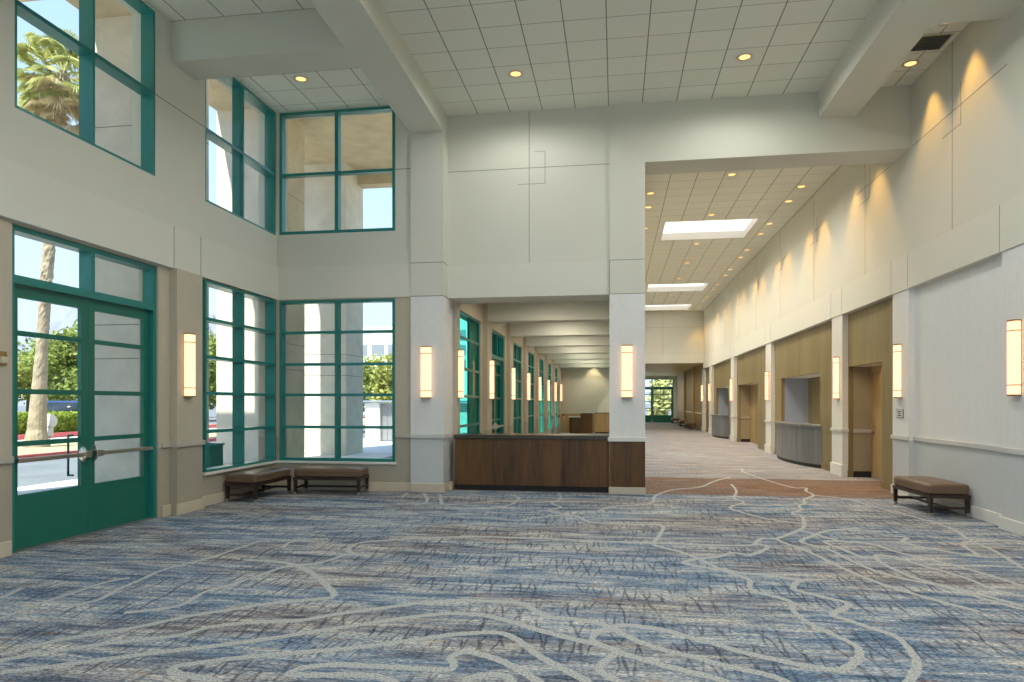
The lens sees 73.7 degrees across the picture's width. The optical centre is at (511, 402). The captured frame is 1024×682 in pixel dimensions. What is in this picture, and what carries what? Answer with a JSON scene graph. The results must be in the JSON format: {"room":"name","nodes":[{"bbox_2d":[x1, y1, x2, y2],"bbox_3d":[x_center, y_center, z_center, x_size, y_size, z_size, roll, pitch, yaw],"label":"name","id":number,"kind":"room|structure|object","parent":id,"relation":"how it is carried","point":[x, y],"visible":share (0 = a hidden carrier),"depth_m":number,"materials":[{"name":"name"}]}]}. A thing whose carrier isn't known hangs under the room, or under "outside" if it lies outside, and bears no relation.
{"room":"convention center lobby","nodes":[
{"label":"convention center lobby","id":0,"kind":"room"},
{"bbox_2d":[0,0,277,542],"bbox_3d":[-5.875,-2.100,3.868,0.420,7.400,18.580,0,0,9],"label":"wall","id":1,"kind":"structure","parent":0,"point":[53,182],"depth_m":9.55,"materials":[{"name":"paint"}]},
{"bbox_2d":[12,224,155,552],"bbox_3d":[-5.218,-0.150,8.376,0.228,3.500,2.330,0,0,9],"label":"door","id":2,"kind":"structure","parent":1,"relation":"in","point":[40,517],"depth_m":8.33,"materials":[{"name":"teal metal"}]},
{"bbox_2d":[15,0,154,175],"bbox_3d":[-5.161,-4.240,8.291,0.190,2.260,2.220,0,0,9],"label":"window","id":3,"kind":"structure","parent":1,"relation":"in","point":[85,47],"depth_m":8.29,"materials":[{"name":"teal metal"}]},
{"bbox_2d":[12,517,157,553],"bbox_3d":[-5.254,1.595,8.381,0.290,0.011,2.330,0,0,9],"label":"trim","id":4,"kind":"structure","parent":1,"relation":"attached to","point":[145,519],"depth_m":8.15,"materials":[{"name":"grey metal"}]},
{"bbox_2d":[184,333,195,396],"bbox_3d":[-4.685,-0.550,9.948,0.103,0.930,0.190,0,0,9],"label":"wall sconce","id":5,"kind":"object","parent":1,"relation":"attached to","point":[189,338],"visible":1,"depth_m":9.87,"materials":[{"name":"white glass"}]},
{"bbox_2d":[0,480,409,558],"bbox_3d":[-4.475,1.520,3.680,2.645,0.160,17.930,0,0,9],"label":"baseboard","id":6,"kind":"structure","parent":1,"relation":"attached to","point":[191,506],"depth_m":11.63,"materials":[{"name":"paint"}]},
{"bbox_2d":[0,434,409,463],"bbox_3d":[-5.553,0.595,4.009,2.292,0.070,18.122,0,0,17],"label":"trim","id":7,"kind":"structure","parent":1,"relation":"attached to","point":[3,460],"depth_m":9.75,"materials":[{"name":"paint"}]},
{"bbox_2d":[202,280,275,471],"bbox_3d":[-4.655,-0.415,11.618,0.200,2.970,2.210,0,0,9],"label":"window","id":8,"kind":"structure","parent":1,"relation":"in","point":[238,326],"depth_m":11.60,"materials":[{"name":"teal metal"}]},
{"bbox_2d":[205,77,275,235],"bbox_3d":[-4.660,-4.255,11.618,0.200,2.290,2.210,0,0,9],"label":"window","id":9,"kind":"structure","parent":1,"relation":"in","point":[239,91],"depth_m":11.61,"materials":[{"name":"teal metal"}]},
{"bbox_2d":[202,460,396,475],"bbox_3d":[-3.433,1.093,11.442,2.370,0.045,2.270,0,0,9],"label":"window sill","id":10,"kind":"structure","parent":1,"relation":"attached to","point":[277,461],"depth_m":12.43,"materials":[{"name":"paint"}]},
{"bbox_2d":[95,15,208,482],"bbox_3d":[-7.164,-2.890,13.577,1.754,9.020,1.114,0,0,9],"label":"pier","id":11,"kind":"object","parent":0,"point":[116,368],"visible":0.26,"depth_m":13.08,"materials":[{"name":"concrete"}]},
{"bbox_2d":[18,0,391,169],"bbox_3d":[-6.553,-7.650,7.790,8.600,0.500,29.430,0,0,9],"label":"canopy","id":12,"kind":"object","parent":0,"point":[366,140],"depth_m":18.68,"materials":[{"name":"beige paint"}]},
{"bbox_2d":[216,109,257,464],"bbox_3d":[-6.585,-2.890,17.214,1.820,9.020,0.095,0,0,9],"label":"pier","id":13,"kind":"structure","parent":0,"point":[223,118],"depth_m":17.25,"materials":[{"name":"concrete"}]},
{"bbox_2d":[171,8,359,79],"bbox_3d":[-4.096,-5.325,6.000,2.595,0.950,8.230,0,0,9],"label":"beam","id":14,"kind":"structure","parent":0,"point":[293,41],"depth_m":9.58,"materials":[{"name":"paint"}]},
{"bbox_2d":[146,0,387,111],"bbox_3d":[-4.600,-5.570,3.851,2.945,0.300,18.230,0,0,9],"label":"ceiling","id":15,"kind":"structure","parent":0,"point":[338,88],"depth_m":11.47,"materials":[{"name":"tile"}]},
{"bbox_2d":[287,119,304,456],"bbox_3d":[-6.496,-2.890,17.795,1.804,9.020,1.074,0,0,9],"label":"pier","id":16,"kind":"structure","parent":0,"point":[295,128],"depth_m":17.67,"materials":[{"name":"beige paint"}]},
{"bbox_2d":[305,163,362,455],"bbox_3d":[-5.885,-2.890,21.849,1.794,9.020,1.434,0,0,9],"label":"pier","id":17,"kind":"structure","parent":0,"point":[319,191],"depth_m":21.15,"materials":[{"name":"concrete"}]},
{"bbox_2d":[274,105,410,482],"bbox_3d":[-3.128,-2.100,12.680,3.200,7.400,0.330,0,0,9],"label":"wall","id":18,"kind":"structure","parent":0,"point":[373,264],"depth_m":12.46,"materials":[{"name":"paint"}]},
{"bbox_2d":[279,298,394,461],"bbox_3d":[-3.218,-0.415,12.618,2.240,2.970,0.130,0,0,9],"label":"window","id":19,"kind":"structure","parent":18,"relation":"in","point":[337,332],"depth_m":12.56,"materials":[{"name":"teal metal"}]},
{"bbox_2d":[279,106,394,234],"bbox_3d":[-3.218,-4.265,12.618,2.240,2.270,0.130,0,0,9],"label":"window","id":20,"kind":"structure","parent":18,"relation":"in","point":[337,113],"depth_m":12.59,"materials":[{"name":"teal metal"}]},
{"bbox_2d":[358,173,391,188],"bbox_3d":[-2.528,-7.210,21.804,4.860,0.380,0.450,0,0,9],"label":"exterior beam","id":21,"kind":"structure","parent":0,"point":[369,181],"depth_m":21.89,"materials":[{"name":"beige paint"}]},
{"bbox_2d":[309,0,442,133],"bbox_3d":[-2.872,-5.325,3.411,0.605,0.950,17.880,0,0,9],"label":"beam","id":22,"kind":"structure","parent":0,"point":[365,28],"depth_m":9.72,"materials":[{"name":"paint"}]},
{"bbox_2d":[411,109,452,483],"bbox_3d":[-1.471,-2.100,12.614,0.608,7.400,0.742,0,0,9],"label":"wall column","id":23,"kind":"structure","parent":0,"point":[431,308],"depth_m":12.26,"materials":[{"name":"paint"}]},
{"bbox_2d":[421,346,430,397],"bbox_3d":[-1.542,-0.550,12.199,0.190,0.930,0.103,0,0,9],"label":"wall sconce","id":24,"kind":"object","parent":23,"relation":"attached to","point":[425,350],"visible":1,"depth_m":12.15,"materials":[{"name":"white glass"}]},
{"bbox_2d":[410,433,449,437],"bbox_3d":[-1.487,0.595,12.412,0.635,0.070,0.405,0,0,9],"label":"rail","id":25,"kind":"object","parent":23,"relation":"attached to","point":[448,434],"visible":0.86,"depth_m":12.22,"materials":[{"name":"paint"}]},
{"bbox_2d":[410,480,456,492],"bbox_3d":[-1.435,1.520,12.584,0.685,0.160,0.750,0,0,9],"label":"baseboard","id":26,"kind":"structure","parent":23,"relation":"attached to","point":[450,485],"depth_m":12.23,"materials":[{"name":"paint"}]},
{"bbox_2d":[453,302,560,479],"bbox_3d":[0.679,-0.550,25.397,0.400,4.300,25.180,0,0,9],"label":"wall","id":27,"kind":"structure","parent":0,"point":[479,312],"depth_m":19.08,"materials":[{"name":"paint"}]},
{"bbox_2d":[458,349,463,398],"bbox_3d":[-0.968,-0.550,13.034,0.103,0.930,0.190,0,0,9],"label":"wall sconce","id":28,"kind":"object","parent":27,"relation":"attached to","point":[460,351],"visible":1,"depth_m":12.95,"materials":[{"name":"white glass"}]},
{"bbox_2d":[460,310,479,432],"bbox_3d":[-0.922,-0.300,14.529,0.055,3.100,2.110,0,0,9],"label":"window","id":29,"kind":"structure","parent":27,"relation":"in","point":[468,396],"depth_m":14.51,"materials":[{"name":"teal metal"}]},
{"bbox_2d":[489,360,493,398],"bbox_3d":[-0.473,-0.550,16.155,0.103,0.930,0.190,0,0,9],"label":"wall sconce","id":30,"kind":"object","parent":27,"relation":"attached to","point":[491,362],"visible":1,"depth_m":16.07,"materials":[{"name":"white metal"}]},
{"bbox_2d":[492,330,503,432],"bbox_3d":[-0.473,-0.125,17.951,0.228,3.450,2.110,0,0,9],"label":"window","id":31,"kind":"structure","parent":27,"relation":"in","point":[497,339],"depth_m":18.85,"materials":[{"name":"teal metal"}]},
{"bbox_2d":[511,367,514,399],"bbox_3d":[0.046,-0.550,19.566,0.103,0.930,0.190,0,0,9],"label":"wall sconce","id":32,"kind":"object","parent":27,"relation":"attached to","point":[512,368],"visible":1,"depth_m":19.48,"materials":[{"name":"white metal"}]},
{"bbox_2d":[513,342,520,432],"bbox_3d":[0.116,-0.300,21.351,0.055,3.100,2.110,0,0,9],"label":"window","id":33,"kind":"structure","parent":27,"relation":"in","point":[515,344],"depth_m":21.54,"materials":[{"name":"teal metal"}]},
{"bbox_2d":[528,351,533,432],"bbox_3d":[0.635,-0.300,24.761,0.055,3.100,2.110,0,0,9],"label":"window","id":34,"kind":"structure","parent":27,"relation":"in","point":[532,354],"depth_m":25.76,"materials":[{"name":"teal metal"}]},
{"bbox_2d":[540,358,542,432],"bbox_3d":[1.155,-0.300,28.172,0.055,3.100,2.110,0,0,9],"label":"window","id":35,"kind":"structure","parent":27,"relation":"in","point":[540,358],"depth_m":28.98,"materials":[{"name":"teal metal"}]},
{"bbox_2d":[548,363,550,429],"bbox_3d":[1.674,-0.300,31.583,0.055,3.100,2.110,0,0,9],"label":"window","id":36,"kind":"structure","parent":27,"relation":"in","point":[548,363],"depth_m":32.46,"materials":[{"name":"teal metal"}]},
{"bbox_2d":[0,422,1023,681],"bbox_3d":[3.704,1.698,25.331,13.100,0.204,64.000,0,0,9],"label":"floor","id":37,"kind":"structure","parent":0,"point":[736,561],"depth_m":5.83,"materials":[{"name":"carpet"}]},
{"bbox_2d":[225,467,291,502],"bbox_3d":[-4.277,1.366,11.575,0.550,0.468,1.200,0,0,9],"label":"bench","id":38,"kind":"object","parent":37,"relation":"on","point":[254,478],"visible":1,"depth_m":11.14,"materials":[{"name":"brown leather"}]},
{"bbox_2d":[226,467,289,482],"bbox_3d":[-4.277,1.214,11.575,0.534,0.163,1.184,0,0,9],"label":"cushion","id":39,"kind":"object","parent":38,"relation":"on","point":[265,474],"depth_m":11.24,"materials":[{"name":"brown leather"}]},
{"bbox_2d":[293,466,368,494],"bbox_3d":[-3.208,1.366,12.151,1.200,0.468,0.550,0,0,5],"label":"bench","id":40,"kind":"object","parent":37,"relation":"on","point":[305,473],"visible":1,"depth_m":11.92,"materials":[{"name":"leather"}]},
{"bbox_2d":[294,466,367,476],"bbox_3d":[-3.208,1.214,12.151,1.184,0.163,0.534,0,0,5],"label":"cushion","id":41,"kind":"object","parent":40,"relation":"on","point":[306,471],"depth_m":11.91,"materials":[{"name":"brown leather"}]},
{"bbox_2d":[454,433,608,491],"bbox_3d":[0.380,1.090,12.718,2.825,1.020,0.780,0,0,9],"label":"reception counter","id":42,"kind":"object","parent":37,"relation":"on","point":[561,462],"depth_m":12.36,"materials":[{"name":"brown wood"}]},
{"bbox_2d":[454,433,608,439],"bbox_3d":[0.380,0.618,12.718,2.825,0.075,0.780,0,0,9],"label":"countertop","id":43,"kind":"structure","parent":42,"relation":"on","point":[565,436],"depth_m":12.40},
{"bbox_2d":[569,412,593,433],"bbox_3d":[3.587,1.040,35.464,1.280,1.120,0.900,0,0,9],"label":"desk","id":44,"kind":"object","parent":37,"relation":"on","point":[582,424],"visible":0.98,"depth_m":35.07,"materials":[{"name":"brown wood"}]},
{"bbox_2d":[595,412,608,432],"bbox_3d":[4.945,1.055,36.249,1.130,1.090,0.940,0,0,9],"label":"sideboard","id":45,"kind":"object","parent":37,"relation":"on","point":[601,418],"visible":0.7,"depth_m":35.82,"materials":[{"name":"brown wood"}]},
{"bbox_2d":[711,414,728,438],"bbox_3d":[9.717,1.075,32.356,0.456,1.050,4.100,0,0,9],"label":"counter","id":46,"kind":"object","parent":37,"relation":"on","point":[720,423],"depth_m":31.02,"materials":[{"name":"grey laminate"}]},
{"bbox_2d":[775,421,821,468],"bbox_3d":[7.656,1.075,18.812,0.456,1.050,4.400,0,0,9],"label":"counter","id":47,"kind":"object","parent":37,"relation":"on","point":[796,443],"depth_m":17.54,"materials":[{"name":"grey laminate"}]},
{"bbox_2d":[775,421,821,427],"bbox_3d":[7.656,0.575,18.812,0.456,0.050,4.400,0,0,9],"label":"countertop","id":48,"kind":"structure","parent":47,"relation":"on","point":[776,422],"depth_m":17.88,"materials":[{"name":"stone"}]},
{"bbox_2d":[892,476,970,516],"bbox_3d":[6.223,1.366,10.180,0.550,0.468,1.200,0,0,7],"label":"bench","id":49,"kind":"object","parent":37,"relation":"on","point":[928,488],"visible":1,"depth_m":9.69,"materials":[{"name":"leather"}]},
{"bbox_2d":[894,476,968,494],"bbox_3d":[6.223,1.214,10.180,0.534,0.163,1.184,0,0,7],"label":"cushion","id":50,"kind":"object","parent":49,"relation":"on","point":[919,485],"depth_m":9.83,"materials":[{"name":"brown leather"}]},
{"bbox_2d":[459,298,608,303],"bbox_3d":[0.515,-2.210,12.854,3.250,0.580,0.330,0,0,9],"label":"lintel","id":51,"kind":"object","parent":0,"point":[592,299],"visible":0.14,"depth_m":12.91,"materials":[{"name":"paint"}]},
{"bbox_2d":[488,301,608,323],"bbox_3d":[1.125,-2.200,15.866,3.550,0.600,0.450,0,0,9],"label":"beam","id":52,"kind":"structure","parent":0,"point":[579,311],"depth_m":15.71,"materials":[{"name":"paint"}]},
{"bbox_2d":[510,322,608,336],"bbox_3d":[1.644,-2.200,19.277,3.550,0.600,0.450,0,0,9],"label":"beam","id":53,"kind":"structure","parent":0,"point":[556,329],"depth_m":19.11,"materials":[{"name":"paint"}]},
{"bbox_2d":[526,336,608,346],"bbox_3d":[2.163,-2.200,22.688,3.550,0.600,0.450,0,0,9],"label":"beam","id":54,"kind":"structure","parent":0,"point":[572,340],"depth_m":22.54,"materials":[{"name":"paint"}]},
{"bbox_2d":[538,346,608,353],"bbox_3d":[2.682,-2.200,26.099,3.550,0.600,0.450,0,0,9],"label":"beam","id":55,"kind":"structure","parent":0,"point":[570,349],"depth_m":25.94,"materials":[{"name":"paint"}]},
{"bbox_2d":[547,353,608,359],"bbox_3d":[3.201,-2.200,29.509,3.550,0.600,0.450,0,0,9],"label":"beam","id":56,"kind":"structure","parent":0,"point":[604,355],"depth_m":29.34,"materials":[{"name":"paint"}]},
{"bbox_2d":[554,359,608,363],"bbox_3d":[3.721,-2.200,32.920,3.550,0.600,0.450,0,0,9],"label":"beam","id":57,"kind":"structure","parent":0,"point":[574,361],"depth_m":32.78,"materials":[{"name":"paint"}]},
{"bbox_2d":[560,364,608,367],"bbox_3d":[4.240,-2.200,36.331,3.550,0.600,0.450,0,0,9],"label":"beam","id":58,"kind":"structure","parent":0,"point":[561,365],"depth_m":36.21,"materials":[{"name":"paint"}]},
{"bbox_2d":[561,367,608,431],"bbox_3d":[4.106,-0.450,37.444,3.550,4.100,0.330,0,0,9],"label":"wall","id":59,"kind":"structure","parent":0,"point":[583,389],"depth_m":37.34,"materials":[{"name":"paint"}]},
{"bbox_2d":[609,102,644,436],"bbox_3d":[2.076,-2.100,12.352,0.624,7.400,0.752,0,0,9],"label":"wall pillar","id":60,"kind":"structure","parent":0,"point":[626,120],"depth_m":12.00,"materials":[{"name":"paint"}]},
{"bbox_2d":[609,441,644,487],"bbox_3d":[2.020,1.075,11.970,0.618,0.800,0.025,0,0,9],"label":"panel","id":61,"kind":"object","parent":60,"relation":"attached to","point":[626,459],"visible":1,"depth_m":11.96,"materials":[{"name":"brown wood"}]},
{"bbox_2d":[621,345,632,397],"bbox_3d":[2.010,-0.550,11.932,0.190,0.930,0.103,0,0,9],"label":"wall sconce","id":62,"kind":"object","parent":60,"relation":"attached to","point":[626,349],"visible":1,"depth_m":11.89,"materials":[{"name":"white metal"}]},
{"bbox_2d":[609,487,645,494],"bbox_3d":[2.020,1.538,11.957,0.645,0.125,0.050,0,0,9],"label":"baseboard","id":63,"kind":"structure","parent":60,"relation":"attached to","point":[612,490],"depth_m":11.93,"materials":[{"name":"paint"}]},
{"bbox_2d":[608,437,646,441],"bbox_3d":[2.016,0.637,11.953,0.670,0.075,0.060,0,0,9],"label":"cap","id":64,"kind":"object","parent":60,"relation":"attached to","point":[613,439],"visible":1,"depth_m":11.92,"materials":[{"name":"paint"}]},
{"bbox_2d":[380,0,876,115],"bbox_3d":[0.655,-5.420,3.188,6.435,0.300,18.500,0,0,9],"label":"ceiling","id":65,"kind":"structure","parent":0,"point":[568,53],"depth_m":10.15,"materials":[{"name":"tile"}]},
{"bbox_2d":[645,376,676,421],"bbox_3d":[11.496,-0.400,56.261,6.600,4.000,0.300,0,0,9],"label":"wall","id":66,"kind":"structure","parent":0,"point":[674,378],"depth_m":55.84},
{"bbox_2d":[645,379,672,421],"bbox_3d":[11.533,-0.200,56.173,3.400,3.600,0.228,0,0,9],"label":"door","id":67,"kind":"structure","parent":66,"relation":"in","point":[648,418],"depth_m":56.08,"materials":[{"name":"teal metal"}]},
{"bbox_2d":[645,363,702,375],"bbox_3d":[10.446,-2.315,47.367,6.000,0.170,18.400,0,0,9],"label":"ceiling","id":68,"kind":"structure","parent":0,"point":[655,369],"depth_m":44.13,"materials":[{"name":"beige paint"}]},
{"bbox_2d":[645,311,703,363],"bbox_3d":[8.415,-3.915,38.512,4.650,3.370,0.320,0,0,9],"label":"wall","id":69,"kind":"structure","parent":0,"point":[673,337],"depth_m":38.26,"materials":[{"name":"paint"}]},
{"bbox_2d":[448,85,910,301],"bbox_3d":[2.778,-3.860,12.272,7.900,3.880,0.700,0,0,9],"label":"wall","id":70,"kind":"structure","parent":0,"point":[528,191],"depth_m":12.19,"materials":[{"name":"paint"}]},
{"bbox_2d":[677,364,702,430],"bbox_3d":[12.236,-0.315,47.398,0.470,3.830,17.200,0,0,9],"label":"wall","id":71,"kind":"structure","parent":0,"point":[689,383],"depth_m":44.90,"materials":[{"name":"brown wood"}]},
{"bbox_2d":[645,165,842,311],"bbox_3d":[6.587,-5.290,25.499,4.950,0.300,26.600,0,0,9],"label":"ceiling","id":72,"kind":"structure","parent":0,"point":[761,193],"depth_m":18.52,"materials":[{"name":"tile"}]},
{"bbox_2d":[645,304,692,310],"bbox_3d":[8.292,-5.390,36.771,2.650,0.500,2.120,0,0,9],"label":"skylight window","id":73,"kind":"structure","parent":72,"relation":"attached to","point":[681,306],"depth_m":37.68,"materials":[{"name":"glass"}]},
{"bbox_2d":[645,283,709,291],"bbox_3d":[7.329,-5.390,30.444,2.650,0.500,2.120,0,0,9],"label":"skylight window","id":74,"kind":"structure","parent":72,"relation":"attached to","point":[686,286],"depth_m":31.34,"materials":[{"name":"glass"}]},
{"bbox_2d":[648,283,704,286],"bbox_3d":[7.329,-5.370,30.444,2.530,0.020,2.000,0,0,9],"label":"diffuser","id":75,"kind":"object","parent":74,"relation":"attached to","point":[694,284],"depth_m":31.14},
{"bbox_2d":[659,218,760,240],"bbox_3d":[5.787,-5.390,20.311,2.650,0.500,2.320,0,0,9],"label":"skylight window","id":76,"kind":"structure","parent":72,"relation":"attached to","point":[724,228],"depth_m":20.97,"materials":[{"name":"glass"}]},
{"bbox_2d":[663,219,751,232],"bbox_3d":[5.787,-5.370,20.311,2.530,0.020,2.200,0,0,9],"label":"diffuser","id":77,"kind":"object","parent":76,"relation":"attached to","point":[738,225],"depth_m":20.73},
{"bbox_2d":[706,297,892,482],"bbox_3d":[9.283,-0.160,25.038,0.880,3.520,26.300,0,0,9],"label":"wall","id":78,"kind":"structure","parent":0,"point":[870,329],"depth_m":16.53,"materials":[{"name":"brown wood"}]},
{"bbox_2d":[750,387,754,442],"bbox_3d":[9.676,0.471,27.421,0.111,2.242,0.950,0,0,9],"label":"door","id":79,"kind":"structure","parent":78,"relation":"in","point":[752,418],"depth_m":27.35,"materials":[{"name":"brown wood"}]},
{"bbox_2d":[871,372,881,479],"bbox_3d":[7.657,0.471,14.159,0.111,2.242,0.950,0,0,9],"label":"door","id":80,"kind":"structure","parent":78,"relation":"in","point":[877,376],"depth_m":14.38,"materials":[{"name":"brown wood"}]},
{"bbox_2d":[702,3,1023,522],"bbox_3d":[7.671,-2.100,16.079,0.672,7.400,46.100,0,0,9],"label":"wall","id":81,"kind":"structure","parent":0,"point":[937,230],"depth_m":10.58,"materials":[{"name":"paint"}]},
{"bbox_2d":[833,357,839,398],"bbox_3d":[7.146,-0.550,15.061,0.103,0.930,0.190,0,0,9],"label":"wall sconce","id":82,"kind":"object","parent":81,"relation":"attached to","point":[836,360],"visible":1,"depth_m":14.98,"materials":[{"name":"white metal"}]},
{"bbox_2d":[701,426,1023,536],"bbox_3d":[7.407,1.470,16.134,0.150,0.260,46.130,0,0,9],"label":"baseboard","id":83,"kind":"structure","parent":81,"relation":"attached to","point":[1013,526],"depth_m":10.06,"materials":[{"name":"paint"}]},
{"bbox_2d":[701,413,1023,455],"bbox_3d":[7.411,0.595,16.128,0.160,0.070,46.120,0,0,9],"label":"trim","id":84,"kind":"structure","parent":81,"relation":"attached to","point":[1000,449],"depth_m":9.99,"materials":[{"name":"paint"}]},
{"bbox_2d":[893,344,901,397],"bbox_3d":[6.649,-0.550,11.794,0.103,0.930,0.190,0,0,9],"label":"wall sconce","id":85,"kind":"object","parent":81,"relation":"attached to","point":[897,348],"visible":1,"depth_m":11.71,"materials":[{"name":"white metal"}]},
{"bbox_2d":[1007,319,1021,395],"bbox_3d":[6.124,-0.550,8.344,0.103,0.930,0.190,0,0,9],"label":"wall sconce","id":86,"kind":"object","parent":81,"relation":"attached to","point":[1014,326],"visible":1,"depth_m":8.27,"materials":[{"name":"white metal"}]},
{"bbox_2d":[818,0,952,117],"bbox_3d":[4.109,-5.310,2.510,0.600,0.980,18.200,0,0,9],"label":"beam","id":87,"kind":"structure","parent":0,"point":[891,29],"depth_m":9.50,"materials":[{"name":"paint"}]},
{"bbox_2d":[881,22,968,86],"bbox_3d":[5.005,-5.430,2.526,1.165,0.300,18.500,0,0,9],"label":"ceiling","id":88,"kind":"structure","parent":0,"point":[900,76],"depth_m":10.49,"materials":[{"name":"tile"}]},
{"bbox_2d":[910,33,954,51],"bbox_3d":[6.123,-5.263,9.992,0.464,0.032,0.464,0,0,9],"label":"ceiling vent","id":89,"kind":"object","parent":88,"relation":"in","point":[930,42],"visible":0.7,"depth_m":9.96,"materials":[{"name":"metal"}]},
{"bbox_2d":[933,0,1023,23],"bbox_3d":[5.165,-5.310,4.575,0.865,0.980,8.200,0,0,9],"label":"beam","id":90,"kind":"structure","parent":0,"point":[957,11],"depth_m":8.38,"materials":[{"name":"paint"}]},
{"label":"outside","id":91,"kind":"structure","parent":0,"visible":0},
{"bbox_2d":[18,429,365,486],"bbox_3d":[-8.292,1.850,41.723,6.250,0.300,160.000,0,0,9],"label":"gravel drive","id":92,"kind":"structure","parent":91,"point":[48,471],"depth_m":16.94,"materials":[{"name":"stone"}]},
{"bbox_2d":[363,355,383,417],"bbox_3d":[-8.856,-0.674,39.041,4.542,4.709,4.162,0,0,9],"label":"broadleaf tree","id":93,"kind":"object","parent":92,"relation":"on","point":[367,379],"visible":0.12,"depth_m":38.65,"materials":[{"name":"green plant"}]},
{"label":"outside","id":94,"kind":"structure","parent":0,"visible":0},
{"bbox_2d":[18,421,365,454],"bbox_3d":[-13.778,1.750,42.558,4.550,0.300,160.000,0,0,9],"label":"bed","id":95,"kind":"object","parent":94,"point":[63,446],"depth_m":24.01,"materials":[{"name":"soil"}]},
{"bbox_2d":[17,28,78,447],"bbox_3d":[-16.350,-5.880,24.865,3.298,14.959,3.867,0,0,-17],"label":"fan palm","id":96,"kind":"object","parent":95,"relation":"on","point":[31,85],"visible":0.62,"depth_m":24.56,"materials":[{"name":"green plant"}]},
{"bbox_2d":[47,414,56,445],"bbox_3d":[-17.212,1.000,25.421,0.540,1.200,0.060,0,0,-9],"label":"sign","id":97,"kind":"object","parent":95,"relation":"on","point":[51,419],"visible":0.66,"depth_m":25.40,"materials":[{"name":"grey metal"}]},
{"bbox_2d":[18,425,365,457],"bbox_3d":[-11.455,1.645,42.204,0.150,0.150,160.000,0,0,9],"label":"curb","id":98,"kind":"object","parent":95,"relation":"on","point":[210,439],"depth_m":21.50,"materials":[{"name":"red paint"}]},
{"bbox_3d":[-21.910,1.700,43.795,2.500,0.300,160.000,0,0,9],"label":"hedge","id":99,"kind":"object","parent":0,"visible":0},
{"bbox_2d":[18,410,77,433],"bbox_3d":[-23.073,1.021,35.369,2.305,1.288,21.246,0,0,9],"label":"hedge","id":100,"kind":"object","parent":99,"relation":"on","point":[67,421],"visible":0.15,"depth_m":33.89,"materials":[{"name":"green plant"}]},
{"bbox_2d":[18,416,365,439],"bbox_3d":[-20.575,1.570,43.592,0.200,0.260,160.000,0,0,9],"label":"curb","id":101,"kind":"object","parent":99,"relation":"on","point":[57,434],"depth_m":33.44,"materials":[{"name":"red paint"}]},
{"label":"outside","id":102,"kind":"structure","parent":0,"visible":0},
{"bbox_2d":[18,404,670,414],"bbox_3d":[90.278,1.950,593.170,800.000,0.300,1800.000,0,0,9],"label":"ground","id":103,"kind":"structure","parent":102,"point":[646,405],"depth_m":273.10,"materials":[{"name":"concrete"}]},
{"bbox_2d":[646,379,671,414],"bbox_3d":[14.811,-1.759,67.407,3.620,6.911,3.980,0,0,9],"label":"broadleaf tree","id":104,"kind":"object","parent":103,"relation":"on","point":[659,382],"visible":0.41,"depth_m":66.58,"materials":[{"name":"green plant"}]},
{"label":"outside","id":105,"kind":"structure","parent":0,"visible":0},
{"bbox_2d":[18,308,670,404],"bbox_3d":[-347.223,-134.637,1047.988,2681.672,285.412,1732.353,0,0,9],"label":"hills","id":106,"kind":"structure","parent":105,"point":[72,315],"depth_m":1479.59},
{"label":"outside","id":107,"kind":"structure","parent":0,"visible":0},
{"bbox_2d":[18,408,365,423],"bbox_3d":[-74.757,1.810,72.069,110.500,0.300,280.000,0,0,9],"label":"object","id":108,"kind":"structure","parent":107,"point":[212,413],"depth_m":90.65,"materials":[{"name":"concrete"}]},
{"bbox_2d":[18,319,77,400],"bbox_3d":[-38.134,-3.089,60.622,9.910,9.539,8.750,0,0,-4],"label":"broadleaf tree","id":109,"kind":"object","parent":108,"relation":"on","point":[65,365],"visible":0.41,"depth_m":58.83,"materials":[{"name":"green plant"}]},
{"bbox_2d":[18,349,77,411],"bbox_3d":[-52.111,-2.255,73.288,10.641,7.871,8.266,0,0,-30],"label":"broadleaf tree","id":110,"kind":"object","parent":108,"relation":"on","point":[24,379],"visible":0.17,"depth_m":72.35,"materials":[{"name":"green plant"}]},
{"bbox_2d":[47,401,77,411],"bbox_3d":[-27.119,0.765,41.049,4.513,1.790,1.850,0,0,3],"label":"parked car","id":111,"kind":"object","parent":108,"relation":"on","point":[55,406],"visible":0.05,"depth_m":40.31,"materials":[{"name":"paint"}]},
{"bbox_2d":[209,331,215,409],"bbox_3d":[-28.085,-2.389,61.959,7.881,8.139,8.041,0,0,5],"label":"broadleaf tree","id":112,"kind":"object","parent":108,"relation":"on","point":[212,346],"visible":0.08,"depth_m":60.62,"materials":[{"name":"green plant"}]},
{"bbox_2d":[363,318,466,414],"bbox_3d":[-13.890,-4.900,101.475,30.000,13.200,15.540,0,0,9],"label":"office block","id":113,"kind":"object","parent":108,"relation":"on","point":[377,343],"visible":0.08,"depth_m":95.80,"materials":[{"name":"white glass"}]},
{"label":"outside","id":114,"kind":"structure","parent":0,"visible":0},
{"bbox_2d":[18,438,391,494],"bbox_3d":[-6.240,1.770,18.651,4.750,0.300,115.000,0,0,9],"label":"pavement walk","id":115,"kind":"structure","parent":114,"point":[383,449],"depth_m":20.67,"materials":[{"name":"concrete"}]},
{"bbox_2d":[207,443,224,467],"bbox_3d":[-5.982,1.200,13.200,0.646,0.840,0.462,0,0,9],"label":"planter box","id":116,"kind":"object","parent":115,"relation":"on","point":[214,450],"visible":0.25,"depth_m":13.11,"materials":[{"name":"teal paint"}]},
{"bbox_2d":[366,352,391,400],"bbox_3d":[-5.994,-0.420,34.784,3.261,4.200,3.507,0,0,9],"label":"broadleaf tree","id":117,"kind":"object","parent":115,"relation":"on","point":[384,385],"visible":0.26,"depth_m":33.97,"materials":[{"name":"green plant"}]},
{"bbox_2d":[363,401,466,441],"bbox_3d":[-3.851,0.760,28.529,4.800,1.720,0.950,0,0,9],"label":"enclosure","id":118,"kind":"object","parent":115,"relation":"on","point":[378,413],"visible":0.38,"depth_m":28.51,"materials":[{"name":"grey metal"}]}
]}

